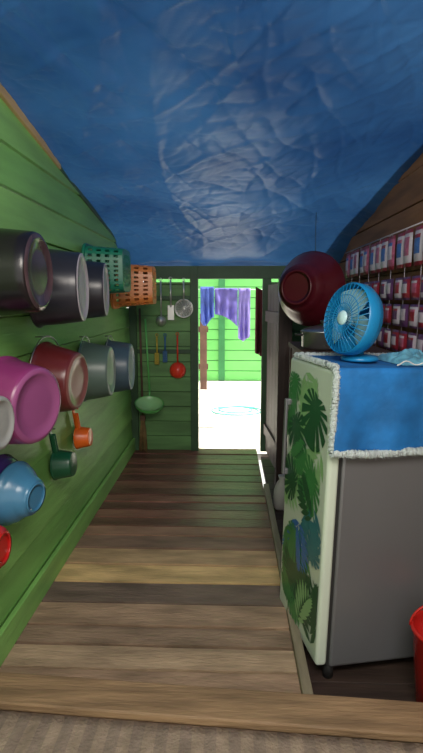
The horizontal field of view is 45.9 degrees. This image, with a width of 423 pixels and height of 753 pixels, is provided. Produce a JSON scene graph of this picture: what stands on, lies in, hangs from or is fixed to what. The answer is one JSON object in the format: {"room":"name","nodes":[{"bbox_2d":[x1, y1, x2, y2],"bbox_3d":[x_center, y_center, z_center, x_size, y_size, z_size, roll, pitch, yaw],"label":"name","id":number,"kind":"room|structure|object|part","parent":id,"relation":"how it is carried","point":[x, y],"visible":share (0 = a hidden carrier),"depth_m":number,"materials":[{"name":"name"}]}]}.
{"room":"traditional dwelling","nodes":[
{"label":"traditional dwelling","id":0,"kind":"room"},
{"bbox_2d":[0,98,131,627],"bbox_3d":[-0.919,-0.278,1.853,0.043,3.189,6.080,0,9,2],"label":"wall","id":1,"kind":"structure","parent":0,"point":[36,196],"depth_m":2.71,"materials":[{"name":"green paint"}]},
{"bbox_2d":[0,525,11,568],"bbox_3d":[-0.822,0.629,1.836,0.125,0.256,0.256,0,9,2],"label":"plastic bowl","id":2,"kind":"object","parent":1,"relation":"hanging from","point":[5,536],"visible":1,"depth_m":1.85,"materials":[{"name":"plastic"}]},
{"bbox_2d":[0,396,14,449],"bbox_3d":[-0.781,0.153,1.647,0.195,0.230,0.256,1,9,5],"label":"plastic bucket","id":3,"kind":"object","parent":1,"relation":"attached to","point":[7,419],"visible":1,"depth_m":1.67,"materials":[{"name":"plastic"}]},
{"bbox_2d":[0,454,17,525],"bbox_3d":[-0.818,0.462,2.013,0.105,0.296,0.296,1,9,9],"label":"plastic bowl","id":4,"kind":"object","parent":1,"relation":"hanging from","point":[5,459],"visible":0.09,"depth_m":2.00,"materials":[{"name":"plastic"}]},
{"bbox_2d":[0,461,45,525],"bbox_3d":[-0.755,0.473,2.011,0.129,0.259,0.260,2,9,16],"label":"plastic bowl","id":5,"kind":"object","parent":1,"relation":"hanging from","point":[22,492],"visible":1,"depth_m":1.95,"materials":[{"name":"plastic"}]},
{"bbox_2d":[0,228,52,315],"bbox_3d":[-0.768,-0.411,1.895,0.247,0.387,0.382,0,9,2],"label":"cooking pot","id":6,"kind":"object","parent":1,"relation":"attached to","point":[26,268],"visible":1,"depth_m":1.80,"materials":[{"name":"black metal"}]},
{"bbox_2d":[0,356,60,443],"bbox_3d":[-0.743,0.100,1.940,0.190,0.356,0.382,3,9,18],"label":"plastic bucket","id":7,"kind":"object","parent":1,"relation":"attached to","point":[33,392],"visible":0.91,"depth_m":1.89,"materials":[{"name":"plastic"}]},
{"bbox_2d":[0,83,60,168],"bbox_3d":[-0.946,-1.223,0.732,0.045,0.733,4.150,0,9,2],"label":"trim","id":8,"kind":"structure","parent":1,"relation":"attached to","point":[5,96],"depth_m":2.33,"materials":[{"name":"brown wood"}]},
{"bbox_2d":[29,335,87,412],"bbox_3d":[-0.763,-0.001,2.491,0.224,0.406,0.403,2,9,11],"label":"plastic bucket","id":9,"kind":"object","parent":1,"relation":"attached to","point":[69,367],"visible":0.73,"depth_m":2.41,"materials":[{"name":"plastic"}]},
{"bbox_2d":[29,249,88,327],"bbox_3d":[-0.746,-0.445,2.411,0.256,0.421,0.416,-1,9,-4],"label":"cooking pot","id":10,"kind":"object","parent":1,"relation":"attached to","point":[69,301],"visible":0.6,"depth_m":2.30,"materials":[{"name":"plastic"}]},
{"bbox_2d":[49,428,76,479],"bbox_3d":[-0.806,0.415,2.719,0.120,0.305,0.168,2,9,10],"label":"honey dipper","id":11,"kind":"object","parent":1,"relation":"attached to","point":[63,464],"visible":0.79,"depth_m":2.68,"materials":[{"name":"green plastic"}]},
{"bbox_2d":[0,438,135,666],"bbox_3d":[-0.883,1.138,2.053,0.025,0.130,6.050,0,9,2],"label":"baseboard","id":12,"kind":"structure","parent":1,"relation":"attached to","point":[14,625],"depth_m":2.70,"materials":[{"name":"green paint"}]},
{"bbox_2d":[72,410,92,448],"bbox_3d":[-0.800,0.319,3.109,0.103,0.271,0.143,2,9,11],"label":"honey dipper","id":13,"kind":"object","parent":1,"relation":"attached to","point":[83,436],"visible":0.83,"depth_m":3.07,"materials":[{"name":"orange plastic"}]},
{"bbox_2d":[60,167,114,237],"bbox_3d":[-0.844,-1.187,3.786,0.040,0.359,1.879,0,9,2],"label":"trim","id":14,"kind":"structure","parent":1,"relation":"attached to","point":[81,195],"depth_m":3.38,"materials":[{"name":"wood"}]},
{"bbox_2d":[77,336,115,401],"bbox_3d":[-0.746,-0.050,3.230,0.203,0.427,0.422,0,9,-1],"label":"plastic bucket","id":15,"kind":"object","parent":1,"relation":"attached to","point":[100,359],"visible":0.85,"depth_m":3.11,"materials":[{"name":"plastic"}]},
{"bbox_2d":[85,260,108,318],"bbox_3d":[-0.737,-0.525,2.934,0.238,0.401,0.396,-1,9,-5],"label":"cooking pot","id":16,"kind":"object","parent":1,"relation":"attached to","point":[98,278],"visible":0.56,"depth_m":2.83,"materials":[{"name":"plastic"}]},
{"bbox_2d":[81,243,130,293],"bbox_3d":[-0.686,-0.700,3.316,0.253,0.343,0.375,0,9,1],"label":"laundry basket","id":17,"kind":"object","parent":1,"relation":"attached to","point":[124,262],"visible":0.68,"depth_m":3.17,"materials":[{"name":"green plastic"}]},
{"bbox_2d":[105,335,134,392],"bbox_3d":[-0.723,-0.091,3.901,0.204,0.461,0.456,0,9,-1],"label":"plastic bucket","id":18,"kind":"object","parent":1,"relation":"attached to","point":[123,352],"visible":0.75,"depth_m":3.77,"materials":[{"name":"plastic"}]},
{"bbox_2d":[109,262,156,308],"bbox_3d":[-0.617,-0.729,4.002,0.323,0.373,0.408,0,9,-1],"label":"laundry basket","id":19,"kind":"object","parent":1,"relation":"attached to","point":[149,296],"visible":0.69,"depth_m":3.85,"materials":[{"name":"orange plastic"}]},
{"bbox_2d":[0,0,422,265],"bbox_3d":[0.106,-1.100,1.736,2.200,1.303,6.170,0,9,2],"label":"ceiling","id":20,"kind":"structure","parent":0,"point":[199,132],"depth_m":2.19,"materials":[{"name":"blue plastic"}]},
{"bbox_3d":[0.677,-0.931,3.245,0.004,0.260,0.024,0,9,2],"label":"hanging cord","id":21,"kind":"object","parent":20,"relation":"hanging from","visible":0},
{"bbox_2d":[278,251,345,325],"bbox_3d":[0.597,-0.568,3.235,0.490,0.490,0.219,7,11,38],"label":"plastic basin","id":22,"kind":"object","parent":21,"relation":"hanging from","point":[309,281],"visible":0.89,"depth_m":3.16,"materials":[{"name":"plastic"}]},
{"bbox_2d":[0,448,422,743],"bbox_3d":[0.090,1.243,2.076,2.050,0.094,6.132,0,9,2],"label":"floor","id":23,"kind":"structure","parent":0,"point":[174,578],"depth_m":2.61,"materials":[{"name":"brown wood"}]},
{"bbox_2d":[139,308,147,450],"bbox_3d":[-0.681,0.045,4.896,0.082,1.411,0.057,0,9,2],"label":"broom","id":24,"kind":"object","parent":23,"relation":"on","point":[143,434],"visible":1,"depth_m":4.95,"materials":[{"name":"brown wood"}]},
{"bbox_2d":[0,710,422,752],"bbox_3d":[0.033,1.421,0.575,1.960,0.012,2.508,0,9,2],"label":"floor mat","id":25,"kind":"object","parent":23,"relation":"on","point":[20,732],"visible":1,"depth_m":1.71,"materials":[{"name":"brown fabric"}]},
{"bbox_2d":[0,672,422,742],"bbox_3d":[0.082,1.218,1.839,2.062,0.035,0.150,1,9,5],"label":"sill","id":26,"kind":"structure","parent":23,"relation":"on","point":[325,715],"depth_m":1.83,"materials":[{"name":"brown wood"}]},
{"bbox_2d":[263,484,312,693],"bbox_3d":[0.405,1.100,2.978,0.041,0.125,2.220,0,9,2],"label":"trim","id":27,"kind":"structure","parent":23,"relation":"attached to","point":[298,649],"depth_m":2.25,"materials":[{"name":"wood"}]},
{"bbox_2d":[129,266,321,451],"bbox_3d":[0.185,-0.155,4.915,1.970,1.820,0.090,0,9,2],"label":"wall","id":28,"kind":"structure","parent":0,"point":[175,426],"depth_m":4.90,"materials":[{"name":"green paint"}]},
{"bbox_2d":[135,319,163,413],"bbox_3d":[-0.597,-0.093,4.739,0.271,0.890,0.272,6,10,33],"label":"ladle","id":29,"kind":"object","parent":28,"relation":"attached to","point":[149,404],"visible":1,"depth_m":4.86,"materials":[{"name":"plastic"}]},
{"bbox_2d":[154,333,158,363],"bbox_3d":[-0.531,-0.269,4.864,0.040,0.300,0.095,0,9,2],"label":"spatula","id":30,"kind":"object","parent":28,"relation":"attached to","point":[156,354],"visible":1,"depth_m":4.86,"materials":[{"name":"yellow plastic"}]},
{"bbox_2d":[156,278,165,325],"bbox_3d":[-0.488,-0.713,4.787,0.094,0.460,0.089,8,12,41],"label":"ladle","id":31,"kind":"object","parent":28,"relation":"attached to","point":[161,320],"visible":1,"depth_m":4.79,"materials":[{"name":"silver metal"}]},
{"bbox_2d":[163,333,167,361],"bbox_3d":[-0.451,-0.278,4.860,0.040,0.280,0.095,0,9,2],"label":"scrub brush","id":32,"kind":"object","parent":28,"relation":"attached to","point":[165,359],"visible":1,"depth_m":4.85,"materials":[{"name":"blue plastic"}]},
{"bbox_2d":[168,277,173,319],"bbox_3d":[-0.390,-0.751,4.808,0.060,0.410,0.050,0,9,2],"label":"spatula","id":33,"kind":"object","parent":28,"relation":"hanging from","point":[170,307],"visible":1,"depth_m":4.80,"materials":[{"name":"silver metal"}]},
{"bbox_2d":[170,332,185,377],"bbox_3d":[-0.331,-0.203,4.863,0.160,0.449,0.103,0,9,2],"label":"ladle","id":34,"kind":"object","parent":28,"relation":"attached to","point":[177,369],"visible":1,"depth_m":4.85,"materials":[{"name":"red plastic"}]},
{"bbox_2d":[174,278,192,317],"bbox_3d":[-0.266,-0.754,4.803,0.183,0.382,0.050,0,9,2],"label":"skimmer","id":35,"kind":"object","parent":28,"relation":"attached to","point":[179,309],"visible":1,"depth_m":4.81,"materials":[{"name":"silver metal"}]},
{"bbox_2d":[263,276,292,484],"bbox_3d":[0.557,-0.005,4.388,0.105,1.677,0.930,0,9,-2],"label":"door","id":36,"kind":"structure","parent":28,"relation":"in","point":[279,325],"depth_m":4.12,"materials":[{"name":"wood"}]},
{"bbox_2d":[255,287,262,355],"bbox_3d":[0.444,-0.515,4.723,0.057,0.650,0.092,-4,10,-24],"label":"hanging cloth","id":37,"kind":"object","parent":36,"relation":"hanging from","point":[259,293],"visible":1,"depth_m":4.72,"materials":[{"name":"fabric"}]},
{"bbox_2d":[261,456,414,701],"bbox_3d":[0.778,1.087,3.440,0.670,0.030,3.522,0,9,2],"label":"floor","id":38,"kind":"structure","parent":0,"point":[393,679],"depth_m":2.11,"materials":[{"name":"brown wood"}]},
{"bbox_2d":[273,474,284,510],"bbox_3d":[0.537,0.882,3.821,0.130,0.260,0.130,0,9,2],"label":"plastic sack","id":39,"kind":"object","parent":38,"relation":"on","point":[279,490],"visible":0.74,"depth_m":3.77,"materials":[{"name":"white plastic"}]},
{"bbox_2d":[288,342,391,410],"bbox_3d":[0.784,0.452,3.230,0.510,1.290,0.800,0,9,2],"label":"wooden stand","id":40,"kind":"object","parent":38,"relation":"on","point":[295,347],"visible":0.16,"depth_m":3.08,"materials":[{"name":"brown wood"}]},
{"bbox_2d":[295,320,332,350],"bbox_3d":[0.664,-0.250,2.975,0.293,0.172,0.266,8,12,42],"label":"cooking pot","id":41,"kind":"object","parent":40,"relation":"on","point":[312,338],"visible":0.66,"depth_m":2.88,"materials":[{"name":"metal"}]},
{"bbox_2d":[280,357,422,678],"bbox_3d":[0.649,0.592,2.276,0.560,1.315,0.490,0,9,-11],"label":"refrigerator","id":42,"kind":"object","parent":38,"relation":"on","point":[351,582],"visible":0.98,"depth_m":2.07,"materials":[{"name":"grey metal"}]},
{"bbox_3d":[0.358,0.287,2.389,0.031,0.370,0.025,0,9,-11],"label":"handle","id":43,"kind":"part","parent":42,"relation":"part of","materials":[{"name":"silver metal"}]},
{"bbox_2d":[281,371,326,642],"bbox_3d":[0.400,0.570,2.227,0.004,1.189,0.462,0,9,-11],"label":"print","id":44,"kind":"object","parent":42,"relation":"on","point":[304,541],"depth_m":2.17,"materials":[{"name":"green paper"}]},
{"bbox_3d":[0.428,0.557,2.230,0.050,1.245,0.490,0,9,-11],"label":"door","id":45,"kind":"part","parent":42,"relation":"part of","materials":[{"name":"metal"}]},
{"bbox_2d":[293,352,422,459],"bbox_3d":[0.678,0.103,2.161,0.576,0.404,0.518,0,9,-11],"label":"cloth","id":46,"kind":"object","parent":42,"relation":"on","point":[376,408],"visible":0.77,"depth_m":1.93,"materials":[{"name":"blue fabric"}]},
{"bbox_2d":[324,282,383,361],"bbox_3d":[0.608,-0.225,2.061,0.199,0.322,0.299,-3,9,-16],"label":"desk fan","id":47,"kind":"object","parent":46,"relation":"on","point":[353,319],"visible":1,"depth_m":2.02,"materials":[{"name":"blue plastic"}]},
{"bbox_2d":[377,348,422,365],"bbox_3d":[0.847,-0.091,2.132,0.220,0.057,0.260,0,9,-11],"label":"crumpled plastic bag","id":48,"kind":"object","parent":46,"relation":"on","point":[415,356],"visible":0.99,"depth_m":2.08,"materials":[{"name":"blue plastic"}]},
{"bbox_2d":[397,360,422,365],"bbox_3d":[0.852,-0.051,1.956,0.265,0.024,0.032,0,9,-1],"label":"power cord","id":49,"kind":"object","parent":46,"relation":"on","point":[406,360],"visible":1,"depth_m":1.96,"materials":[{"name":"white plastic"}]},
{"bbox_2d":[409,605,422,701],"bbox_3d":[0.891,1.080,1.915,0.260,0.445,0.256,0,9,2],"label":"bucket","id":50,"kind":"object","parent":38,"relation":"on","point":[416,620],"visible":0.91,"depth_m":1.91,"materials":[{"name":"plastic"}]},
{"bbox_2d":[339,153,422,351],"bbox_3d":[1.096,0.025,2.334,0.030,2.484,5.080,0,9,2],"label":"wall","id":51,"kind":"structure","parent":0,"point":[402,208],"depth_m":3.01,"materials":[{"name":"brown wood"}]},
{"bbox_2d":[345,221,422,351],"bbox_3d":[1.075,-0.468,3.180,0.062,0.824,2.100,0,9,2],"label":"strips","id":52,"kind":"object","parent":51,"relation":"attached to","point":[381,255],"visible":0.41,"depth_m":2.82,"materials":[{"name":"red plastic"}]},
{"label":"outside","id":53,"kind":"structure","parent":0,"visible":0},
{"bbox_2d":[199,380,268,459],"bbox_3d":[0.365,-0.016,10.583,16.000,0.070,11.060,0,9,2],"label":"ground","id":54,"kind":"structure","parent":53,"point":[216,431],"depth_m":6.67,"materials":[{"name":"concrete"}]},
{"bbox_2d":[198,314,207,389],"bbox_3d":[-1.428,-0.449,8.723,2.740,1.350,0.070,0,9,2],"label":"post","id":55,"kind":"object","parent":54,"relation":"on","point":[203,366],"visible":0.1,"depth_m":8.66,"materials":[{"name":"brown wood"}]},
{"bbox_2d":[156,279,277,380],"bbox_3d":[1.335,-1.592,9.457,5.000,3.387,0.140,0,9,2],"label":"wall","id":56,"kind":"structure","parent":54,"relation":"on","point":[229,358],"depth_m":9.61,"materials":[{"name":"paint"}]},
{"bbox_2d":[211,406,259,415],"bbox_3d":[0.353,0.474,7.031,0.715,0.036,0.583,0,9,2],"label":"garden hose","id":57,"kind":"object","parent":54,"relation":"on","point":[222,407],"visible":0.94,"depth_m":6.95,"materials":[{"name":"teal plastic"}]},
{"bbox_3d":[0.209,-0.289,6.022,3.250,1.850,0.050,0,9,2],"label":"clothesline","id":58,"kind":"object","parent":54,"relation":"on","visible":0},
{"bbox_2d":[200,287,213,325],"bbox_3d":[-0.050,-0.833,5.941,0.164,0.459,0.097,0,9,2],"label":"hanging towel","id":59,"kind":"object","parent":58,"relation":"hanging from","point":[206,293],"visible":1,"depth_m":5.92,"materials":[{"name":"blue fabric"}]},
{"bbox_2d":[215,288,237,325],"bbox_3d":[0.174,-0.822,5.934,0.274,0.450,0.099,0,9,2],"label":"hanging towel","id":60,"kind":"object","parent":58,"relation":"hanging from","point":[226,299],"visible":1,"depth_m":5.91,"materials":[{"name":"purple fabric"}]},
{"bbox_2d":[238,288,250,340],"bbox_3d":[0.389,-0.732,5.941,0.145,0.629,0.099,0,9,2],"label":"hanging shawl","id":61,"kind":"object","parent":58,"relation":"hanging from","point":[244,294],"visible":1,"depth_m":5.92,"materials":[{"name":"purple fabric"}]}
]}

